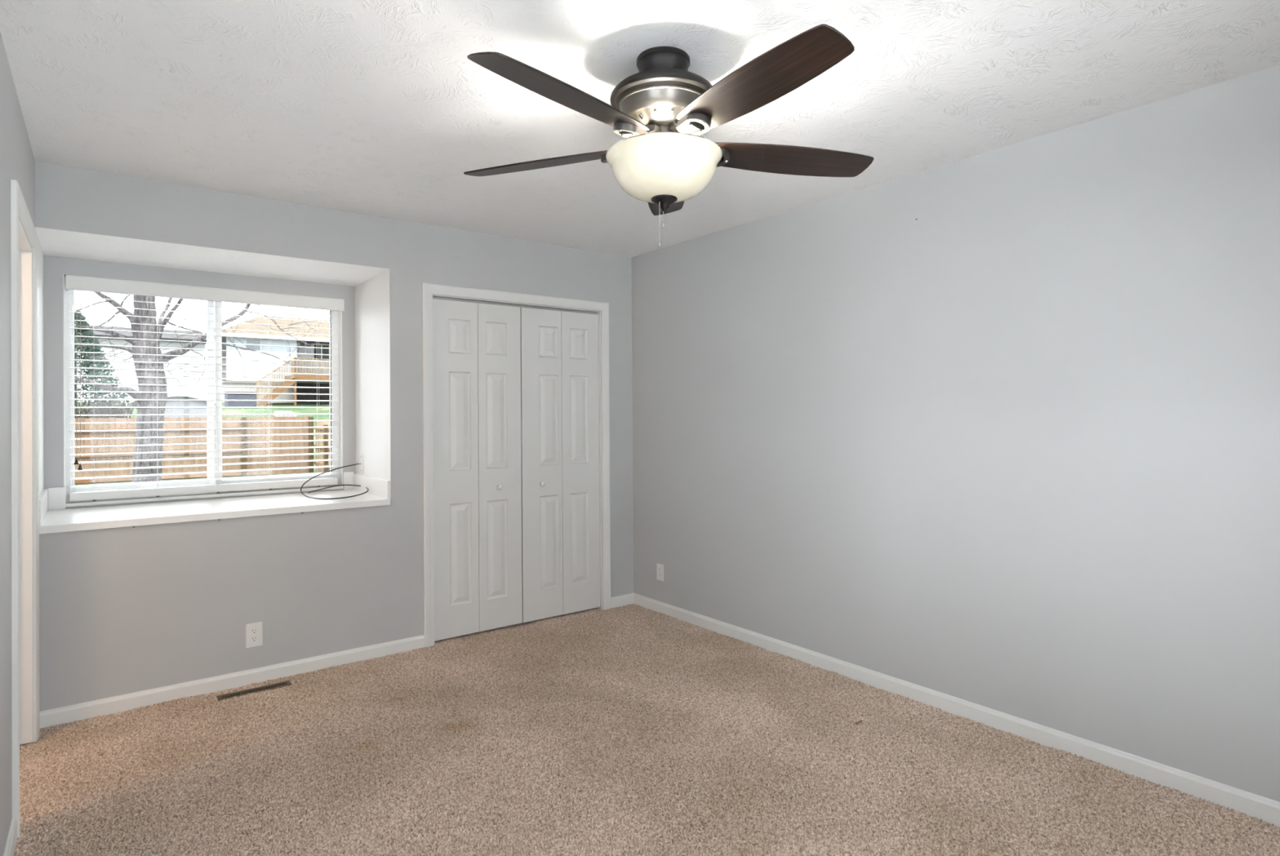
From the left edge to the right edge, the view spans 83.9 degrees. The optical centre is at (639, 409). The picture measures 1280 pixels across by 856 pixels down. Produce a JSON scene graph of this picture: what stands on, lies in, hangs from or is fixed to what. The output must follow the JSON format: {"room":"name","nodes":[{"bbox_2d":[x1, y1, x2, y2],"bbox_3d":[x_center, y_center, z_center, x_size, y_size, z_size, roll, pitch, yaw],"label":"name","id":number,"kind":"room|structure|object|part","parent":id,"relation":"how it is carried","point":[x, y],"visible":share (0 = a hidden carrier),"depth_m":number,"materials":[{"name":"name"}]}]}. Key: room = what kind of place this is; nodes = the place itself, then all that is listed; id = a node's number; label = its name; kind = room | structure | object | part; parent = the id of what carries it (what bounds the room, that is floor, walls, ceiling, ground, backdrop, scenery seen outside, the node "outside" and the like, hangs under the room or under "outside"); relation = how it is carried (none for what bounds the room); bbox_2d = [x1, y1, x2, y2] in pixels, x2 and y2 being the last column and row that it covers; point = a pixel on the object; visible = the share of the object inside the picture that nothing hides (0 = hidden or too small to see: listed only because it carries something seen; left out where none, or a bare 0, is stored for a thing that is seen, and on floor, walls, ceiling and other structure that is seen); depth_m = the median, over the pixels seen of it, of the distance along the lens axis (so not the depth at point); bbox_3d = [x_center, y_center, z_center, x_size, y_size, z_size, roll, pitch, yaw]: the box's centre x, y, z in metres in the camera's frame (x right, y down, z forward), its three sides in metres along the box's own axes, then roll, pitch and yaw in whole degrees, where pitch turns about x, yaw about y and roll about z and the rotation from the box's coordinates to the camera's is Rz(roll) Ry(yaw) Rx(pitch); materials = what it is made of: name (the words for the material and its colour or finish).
{"room":"empty bedroom","nodes":[
{"label":"empty bedroom","id":0,"kind":"room"},
{"bbox_2d":[0,31,44,855],"bbox_3d":[-1.392,0.130,1.345,0.136,2.480,5.539,0,0,-37],"label":"wall","id":1,"kind":"structure","parent":0,"point":[17,162],"depth_m":2.17,"materials":[{"name":"grey paint"}]},
{"bbox_2d":[3,817,17,855],"bbox_3d":[-0.856,1.314,0.762,0.013,0.081,3.741,0,0,-37],"label":"baseboard","id":2,"kind":"structure","parent":1,"relation":"attached to","point":[11,843],"depth_m":2.16,"materials":[{"name":"white paint"}]},
{"bbox_2d":[10,179,39,839],"bbox_3d":[-2.258,0.323,2.622,0.018,2.104,0.900,0,0,-37],"label":"trim","id":3,"kind":"structure","parent":1,"relation":"attached to","point":[19,208],"depth_m":2.27,"materials":[{"name":"white paint"}]},
{"bbox_2d":[18,218,33,745],"bbox_3d":[-2.311,0.345,2.581,0.126,2.024,0.786,0,0,-38],"label":"trim","id":4,"kind":"structure","parent":1,"relation":"attached to","point":[25,257],"depth_m":2.91,"materials":[{"name":"white paint"}]},
{"bbox_2d":[43,255,355,509],"bbox_3d":[-2.464,-0.080,4.111,1.780,1.806,0.150,0,0,-38],"label":"wall","id":5,"kind":"structure","parent":0,"point":[54,267],"depth_m":3.84,"materials":[{"name":"grey paint"}]},
{"bbox_2d":[62,274,343,506],"bbox_3d":[-2.452,-0.100,4.111,1.363,1.191,0.160,0,0,-38],"label":"window","id":6,"kind":"structure","parent":5,"relation":"in","point":[67,308],"depth_m":4.13,"materials":[{"name":"white plastic"}]},
{"bbox_3d":[-2.746,-0.112,3.959,0.651,1.104,0.028,0,0,-38],"label":"sash","id":7,"kind":"part","parent":6,"relation":"part of","materials":[{"name":"white plastic"}]},
{"bbox_2d":[65,275,344,501],"bbox_3d":[-2.408,-0.106,4.064,1.354,1.164,0.107,0,0,-38],"label":"window blind","id":8,"kind":"object","parent":6,"relation":"attached to","point":[73,282],"visible":1,"depth_m":3.98,"materials":[{"name":"white plastic"}]},
{"bbox_3d":[-2.906,-0.186,3.671,0.002,0.882,0.005,-1,0,34],"label":"pull cord","id":9,"kind":"part","parent":8,"relation":"part of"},
{"bbox_3d":[-2.894,-0.171,3.680,0.002,0.911,0.005,-1,0,34],"label":"pull cord","id":10,"kind":"part","parent":8,"relation":"part of","materials":[{"name":"white fabric"}]},
{"bbox_3d":[-2.871,-0.103,3.741,0.002,1.066,0.054,0,0,-38],"label":"ladder cord","id":11,"kind":"part","parent":8,"relation":"part of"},
{"bbox_3d":[-2.651,-0.104,3.910,0.002,1.066,0.054,0,0,-38],"label":"ladder cord","id":12,"kind":"part","parent":8,"relation":"part of","materials":[{"name":"white fabric"}]},
{"bbox_3d":[-2.429,0.450,4.075,1.312,0.042,0.052,0,0,-38],"label":"rail","id":13,"kind":"part","parent":8,"relation":"part of","materials":[{"name":"white plastic"}]},
{"bbox_3d":[-2.425,-0.104,4.084,0.002,1.066,0.054,0,0,-38],"label":"ladder cord","id":14,"kind":"part","parent":8,"relation":"part of","materials":[{"name":"white fabric"}]},
{"bbox_3d":[-2.210,-0.105,4.250,0.002,1.066,0.054,0,0,-38],"label":"ladder cord","id":15,"kind":"part","parent":8,"relation":"part of","materials":[{"name":"white fabric"}]},
{"bbox_3d":[-1.997,-0.105,4.414,0.002,1.066,0.054,0,0,-38],"label":"ladder cord","id":16,"kind":"part","parent":8,"relation":"part of","materials":[{"name":"white fabric"}]},
{"bbox_3d":[-2.212,-0.113,4.329,0.644,1.104,0.028,0,0,-38],"label":"sash","id":17,"kind":"part","parent":6,"relation":"part of","materials":[{"name":"white plastic"}]},
{"bbox_2d":[74,402,329,485],"bbox_3d":[-18.343,0.627,28.802,120.000,3.000,120.000,0,0,-38],"label":"ground","id":18,"kind":"structure","parent":0,"point":[224,411],"depth_m":33.55,"materials":[{"name":"green plant"}]},
{"bbox_2d":[74,392,111,462],"bbox_3d":[-16.869,0.549,21.598,1.345,2.153,1.074,0,0,-38],"label":"bare shrub","id":19,"kind":"object","parent":18,"relation":"on","point":[99,411],"visible":0.12,"depth_m":21.59,"materials":[{"name":"plant"}]},
{"bbox_2d":[74,311,133,418],"bbox_3d":[-20.330,-1.384,25.425,3.854,4.413,3.729,0,0,-29],"label":"evergreen tree","id":20,"kind":"object","parent":18,"relation":"on","point":[90,364],"visible":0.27,"depth_m":25.48,"materials":[{"name":"green plant"}]},
{"bbox_2d":[86,392,137,444],"bbox_3d":[-17.076,0.388,23.158,1.470,1.924,1.065,0,0,-38],"label":"bare shrub","id":21,"kind":"object","parent":18,"relation":"on","point":[115,411],"visible":0.24,"depth_m":23.13,"materials":[{"name":"plant"}]},
{"bbox_2d":[75,325,207,402],"bbox_3d":[-34.848,-2.798,48.001,8.924,5.395,8.500,0,0,-38],"label":"house","id":22,"kind":"object","parent":18,"relation":"on","point":[119,365],"visible":0.37,"depth_m":46.49,"materials":[{"name":"white"}]},
{"bbox_2d":[74,417,246,484],"bbox_3d":[-17.666,1.164,17.882,13.753,1.890,0.156,0,0,-38],"label":"wooden fence","id":23,"kind":"object","parent":18,"relation":"on","point":[242,424],"visible":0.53,"depth_m":20.88,"materials":[{"name":"brown wood"}]},
{"bbox_3d":[-17.693,1.987,17.887,13.713,0.090,0.041,0,0,-38],"label":"fence rail","id":24,"kind":"part","parent":23,"relation":"part of","materials":[{"name":"brown wood"}]},
{"bbox_3d":[-17.698,1.278,17.891,13.713,0.090,0.041,0,0,-38],"label":"fence rail","id":25,"kind":"part","parent":23,"relation":"part of","materials":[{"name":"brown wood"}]},
{"bbox_3d":[-17.703,0.587,17.895,13.713,0.090,0.041,0,0,-38],"label":"fence rail","id":26,"kind":"part","parent":23,"relation":"part of","materials":[{"name":"brown wood"}]},
{"bbox_3d":[-12.255,1.165,22.028,0.120,1.860,0.128,0,0,-38],"label":"fence post","id":27,"kind":"part","parent":23,"relation":"part of","materials":[{"name":"brown wood"}]},
{"bbox_2d":[164,395,207,435],"bbox_3d":[-17.810,0.264,27.311,1.797,1.600,3.220,0,0,-38],"label":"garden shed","id":28,"kind":"object","parent":18,"relation":"on","point":[169,403],"visible":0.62,"depth_m":26.23,"materials":[{"name":"white"}]},
{"bbox_2d":[74,290,328,482],"bbox_3d":[-8.930,-0.508,14.274,5.402,5.079,3.788,0,0,-38],"label":"bare tree","id":29,"kind":"object","parent":18,"relation":"on","point":[139,320],"visible":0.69,"depth_m":13.86,"materials":[{"name":"grey plant"}]},
{"bbox_2d":[223,391,257,407],"bbox_3d":[-20.333,-0.455,36.241,1.407,0.908,1.100,0,0,-38],"label":"hot tub","id":30,"kind":"object","parent":18,"relation":"on","point":[227,397],"visible":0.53,"depth_m":35.83,"materials":[{"name":"grey plastic"}]},
{"bbox_2d":[223,391,257,393],"bbox_3d":[-20.336,-0.850,36.243,1.407,0.120,1.100,0,0,-38],"label":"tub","id":31,"kind":"object","parent":30,"relation":"in","point":[224,392],"depth_m":35.86,"materials":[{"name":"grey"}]},
{"bbox_2d":[222,315,329,405],"bbox_3d":[-19.078,-2.882,44.965,14.439,5.776,10.545,0,0,-38],"label":"house","id":32,"kind":"object","parent":18,"relation":"on","point":[255,320],"visible":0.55,"depth_m":39.56,"materials":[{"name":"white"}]},
{"bbox_3d":[-21.281,-3.573,39.161,0.676,0.587,0.030,0,0,-38],"label":"pane","id":33,"kind":"part","parent":32,"relation":"part of","materials":[{"name":"blue glass"}]},
{"bbox_3d":[-19.485,-1.459,38.037,1.833,2.655,0.055,0,0,-38],"label":"stair railing","id":34,"kind":"part","parent":32,"relation":"part of","materials":[{"name":"beige wood"}]},
{"bbox_3d":[-18.759,-1.445,38.700,0.120,2.825,0.120,0,0,-38],"label":"deck post","id":35,"kind":"part","parent":32,"relation":"part of","materials":[{"name":"brown wood"}]},
{"bbox_3d":[-19.738,-3.627,41.989,0.584,0.657,0.030,0,0,-38],"label":"pane","id":36,"kind":"part","parent":32,"relation":"part of","materials":[{"name":"blue glass"}]},
{"bbox_3d":[-15.475,-2.371,41.161,8.370,0.929,0.100,0,0,-38],"label":"deck railing","id":37,"kind":"part","parent":32,"relation":"part of","materials":[{"name":"beige wood"}]},
{"bbox_3d":[-19.037,-3.413,42.527,0.985,1.040,0.070,0,0,-38],"label":"sliding door","id":38,"kind":"part","parent":32,"relation":"part of","materials":[{"name":"white"}]},
{"bbox_3d":[-19.037,-3.413,42.527,0.845,0.900,0.030,0,0,-38],"label":"pane","id":39,"kind":"part","parent":32,"relation":"part of","materials":[{"name":"clear glass"}]},
{"bbox_2d":[246,416,313,475],"bbox_3d":[-11.445,1.150,22.668,1.924,1.887,0.154,0,0,-38],"label":"wooden fence","id":40,"kind":"object","parent":18,"relation":"on","point":[254,424],"visible":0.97,"depth_m":22.69,"materials":[{"name":"brown wood"}]},
{"bbox_3d":[-10.722,1.161,23.207,0.120,1.860,0.128,0,0,-38],"label":"fence post","id":41,"kind":"part","parent":40,"relation":"part of","materials":[{"name":"brown wood"}]},
{"bbox_2d":[274,411,296,417],"bbox_3d":[-16.107,0.247,32.230,0.897,0.388,0.700,0,0,-38],"label":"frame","id":42,"kind":"object","parent":18,"relation":"on","point":[275,412],"visible":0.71,"depth_m":32.18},
{"bbox_3d":[-16.092,0.152,32.236,0.687,0.190,0.510,0,0,-38],"label":"glazed lid","id":43,"kind":"part","parent":42,"relation":"part of","materials":[{"name":"glass"}]},
{"bbox_2d":[314,419,329,475],"bbox_3d":[-8.644,1.176,20.422,0.403,1.769,6.900,0,0,-38],"label":"wooden fence","id":44,"kind":"object","parent":18,"relation":"on","point":[320,424],"visible":0.12,"depth_m":22.43,"materials":[{"name":"brown wood"}]},
{"bbox_3d":[-8.517,1.710,20.514,0.048,0.090,6.900,0,0,-38],"label":"fence rail","id":45,"kind":"part","parent":44,"relation":"part of","materials":[{"name":"brown wood"}]},
{"bbox_3d":[-9.278,1.258,21.006,0.110,1.621,0.120,0,0,-38],"label":"fence post","id":46,"kind":"part","parent":44,"relation":"part of","materials":[{"name":"brown wood"}]},
{"bbox_2d":[35,226,389,286],"bbox_3d":[-2.212,-0.866,3.798,1.519,0.162,0.668,0,0,-38],"label":"ceiling","id":47,"kind":"structure","parent":0,"point":[53,242],"depth_m":3.70,"materials":[{"name":"white paint"}]},
{"bbox_2d":[35,161,633,711],"bbox_3d":[-1.424,0.145,4.047,3.630,2.480,0.120,0,0,-38],"label":"wall","id":48,"kind":"structure","parent":0,"point":[123,611],"depth_m":3.63,"materials":[{"name":"grey paint"}]},
{"bbox_2d":[40,635,424,728],"bbox_3d":[-1.916,1.338,3.571,1.702,0.081,0.013,0,0,-38],"label":"baseboard","id":49,"kind":"structure","parent":48,"relation":"attached to","point":[111,705],"depth_m":3.46,"materials":[{"name":"white paint"}]},
{"bbox_2d":[245,622,262,648],"bbox_3d":[-1.932,1.128,3.564,0.074,0.119,0.007,0,0,-38],"label":"power outlet","id":50,"kind":"object","parent":48,"relation":"attached to","point":[254,632],"visible":1,"depth_m":3.56,"materials":[{"name":"white plastic"}]},
{"bbox_2d":[250,635,257,642],"bbox_3d":[-1.931,1.148,3.562,0.035,0.028,0.002,0,0,-38],"label":"receptacle","id":51,"kind":"object","parent":50,"relation":"attached to","point":[253,638],"depth_m":3.56,"materials":[{"name":"white plastic"}]},
{"bbox_2d":[250,627,257,634],"bbox_3d":[-1.931,1.108,3.562,0.035,0.028,0.002,0,0,-38],"label":"receptacle","id":52,"kind":"object","parent":50,"relation":"attached to","point":[253,630],"depth_m":3.56,"materials":[{"name":"white plastic"}]},
{"bbox_2d":[432,298,522,641],"bbox_3d":[-0.982,0.350,4.333,0.577,2.000,0.058,0,0,-38],"label":"door","id":53,"kind":"structure","parent":48,"relation":"in","point":[477,347],"depth_m":4.33,"materials":[{"name":"white paint"}]},
{"bbox_3d":[-0.868,0.478,4.400,0.033,0.033,0.028,0,0,-38],"label":"knob","id":54,"kind":"part","parent":53,"relation":"part of","materials":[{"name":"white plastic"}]},
{"bbox_2d":[422,282,610,648],"bbox_3d":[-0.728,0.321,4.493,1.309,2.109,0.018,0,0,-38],"label":"trim","id":55,"kind":"structure","parent":48,"relation":"attached to","point":[428,289],"depth_m":4.20,"materials":[{"name":"white paint"}]},
{"bbox_2d":[520,307,599,622],"bbox_3d":[-0.514,0.349,4.693,0.589,2.000,0.058,0,0,-38],"label":"door","id":56,"kind":"structure","parent":48,"relation":"in","point":[560,410],"depth_m":4.68,"materials":[{"name":"white paint"}]},
{"bbox_3d":[-0.627,0.477,4.585,0.033,0.033,0.028,0,0,-38],"label":"knob","id":57,"kind":"part","parent":56,"relation":"part of","materials":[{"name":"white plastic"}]},
{"bbox_2d":[610,593,633,608],"bbox_3d":[-0.122,1.333,4.952,0.208,0.081,0.013,0,0,-38],"label":"baseboard","id":58,"kind":"structure","parent":48,"relation":"attached to","point":[624,600],"depth_m":4.94,"materials":[{"name":"white paint"}]},
{"bbox_2d":[355,272,383,479],"bbox_3d":[-1.593,-0.085,4.341,0.120,1.806,0.548,0,0,-38],"label":"wall","id":59,"kind":"structure","parent":0,"point":[368,294],"depth_m":4.28,"materials":[{"name":"white paint"}]},
{"bbox_2d":[359,454,363,473],"bbox_3d":[-1.732,0.335,4.411,0.016,0.114,0.072,0,0,-38],"label":"cable wall plate","id":60,"kind":"object","parent":59,"relation":"attached to","point":[361,456],"visible":1,"depth_m":4.41,"materials":[{"name":"white plastic"}]},
{"bbox_2d":[382,269,391,499],"bbox_3d":[-1.438,-0.145,4.041,0.002,1.292,0.121,0,0,-38],"label":"trim","id":61,"kind":"structure","parent":59,"relation":"attached to","point":[386,301],"depth_m":4.04,"materials":[{"name":"white paint"}]},
{"bbox_2d":[0,0,1279,257],"bbox_3d":[-0.524,-1.185,1.619,5.500,0.180,5.250,0,0,-38],"label":"ceiling","id":62,"kind":"structure","parent":0,"point":[375,108],"depth_m":2.40,"materials":[{"name":"white paint"}]},
{"bbox_2d":[463,23,873,246],"bbox_3d":[0.087,-0.801,2.180,1.375,0.589,1.345,0,0,-38],"label":"ceiling fan","id":63,"kind":"object","parent":62,"relation":"hanging from","point":[662,109],"visible":1,"depth_m":2.09,"materials":[{"name":"brown wood"}]},
{"bbox_3d":[-0.320,-0.822,2.377,0.590,0.006,0.154,0,13,21],"label":"blade","id":64,"kind":"part","parent":63,"relation":"part of","materials":[{"name":"brown wood"}]},
{"bbox_3d":[-0.193,-0.836,1.896,0.154,0.006,0.590,16,10,38],"label":"blade","id":65,"kind":"part","parent":63,"relation":"part of","materials":[{"name":"brown wood"}]},
{"bbox_3d":[0.061,-0.574,2.198,0.006,0.137,0.006,0,0,-38],"label":"pull chain","id":66,"kind":"part","parent":63,"relation":"part of","materials":[{"name":"metal"}]},
{"bbox_3d":[0.074,-0.912,2.224,0.281,0.076,0.281,0,0,-38],"label":"motor","id":67,"kind":"part","parent":63,"relation":"part of","materials":[{"name":"grey metal"}]},
{"bbox_3d":[0.075,-0.729,2.223,0.363,0.140,0.363,0,0,-38],"label":"lamp shade","id":68,"kind":"part","parent":63,"relation":"part of","materials":[{"name":"beige glass"}]},
{"bbox_3d":[0.098,-0.816,2.646,0.154,0.006,0.590,-14,-1,3],"label":"blade","id":69,"kind":"part","parent":63,"relation":"part of","materials":[{"name":"brown wood"}]},
{"bbox_3d":[0.303,-0.851,1.869,0.154,0.006,0.590,15,-9,-32],"label":"blade","id":70,"kind":"part","parent":63,"relation":"part of","materials":[{"name":"brown wood"}]},
{"bbox_3d":[0.483,-0.818,2.332,0.590,0.006,0.154,0,-13,-15],"label":"blade","id":71,"kind":"part","parent":63,"relation":"part of","materials":[{"name":"brown wood"}]},
{"bbox_2d":[13,603,1279,855],"bbox_3d":[-0.169,1.369,2.431,3.364,0.058,5.550,0,0,-38],"label":"floor","id":72,"kind":"structure","parent":0,"point":[633,730],"depth_m":2.66,"materials":[{"name":"carpet"}]},
{"bbox_2d":[216,680,291,701],"bbox_3d":[-1.872,1.369,3.459,0.317,0.016,0.056,0,0,-38],"label":"floor vent","id":73,"kind":"object","parent":72,"relation":"in","point":[272,686],"visible":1,"depth_m":3.46,"materials":[{"name":"brown metal"}]},
{"bbox_2d":[631,64,1279,802],"bbox_3d":[1.485,0.120,3.137,0.130,2.480,4.870,0,0,-38],"label":"wall","id":74,"kind":"structure","parent":0,"point":[1011,446],"depth_m":2.94,"materials":[{"name":"grey paint"}]},
{"bbox_2d":[656,563,663,581],"bbox_3d":[0.136,1.092,4.781,0.007,0.111,0.072,0,0,-38],"label":"power outlet","id":75,"kind":"object","parent":74,"relation":"attached to","point":[660,566],"visible":1,"depth_m":4.78,"materials":[{"name":"white plastic"}]},
{"bbox_2d":[633,593,1279,826],"bbox_3d":[1.401,1.312,3.132,0.013,0.081,4.746,0,0,-38],"label":"baseboard","id":76,"kind":"structure","parent":74,"relation":"attached to","point":[1252,805],"depth_m":2.94,"materials":[{"name":"white paint"}]},
{"bbox_3d":[-2.283,0.679,3.896,1.519,0.284,0.698,0,0,-38],"label":"wall","id":77,"kind":"structure","parent":0,"visible":0},
{"bbox_2d":[39,471,390,534],"bbox_3d":[-2.197,0.468,3.784,1.520,0.154,0.684,0,0,-38],"label":"sill","id":78,"kind":"structure","parent":77,"relation":"on","point":[54,517],"depth_m":3.62,"materials":[{"name":"white laminate"}]},
{"bbox_2d":[300,462,368,499],"bbox_3d":[-1.799,0.419,4.201,0.373,0.178,0.461,0,0,-38],"label":"coaxial cable","id":79,"kind":"object","parent":78,"relation":"on","point":[358,463],"visible":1,"depth_m":4.21,"materials":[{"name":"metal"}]}
]}

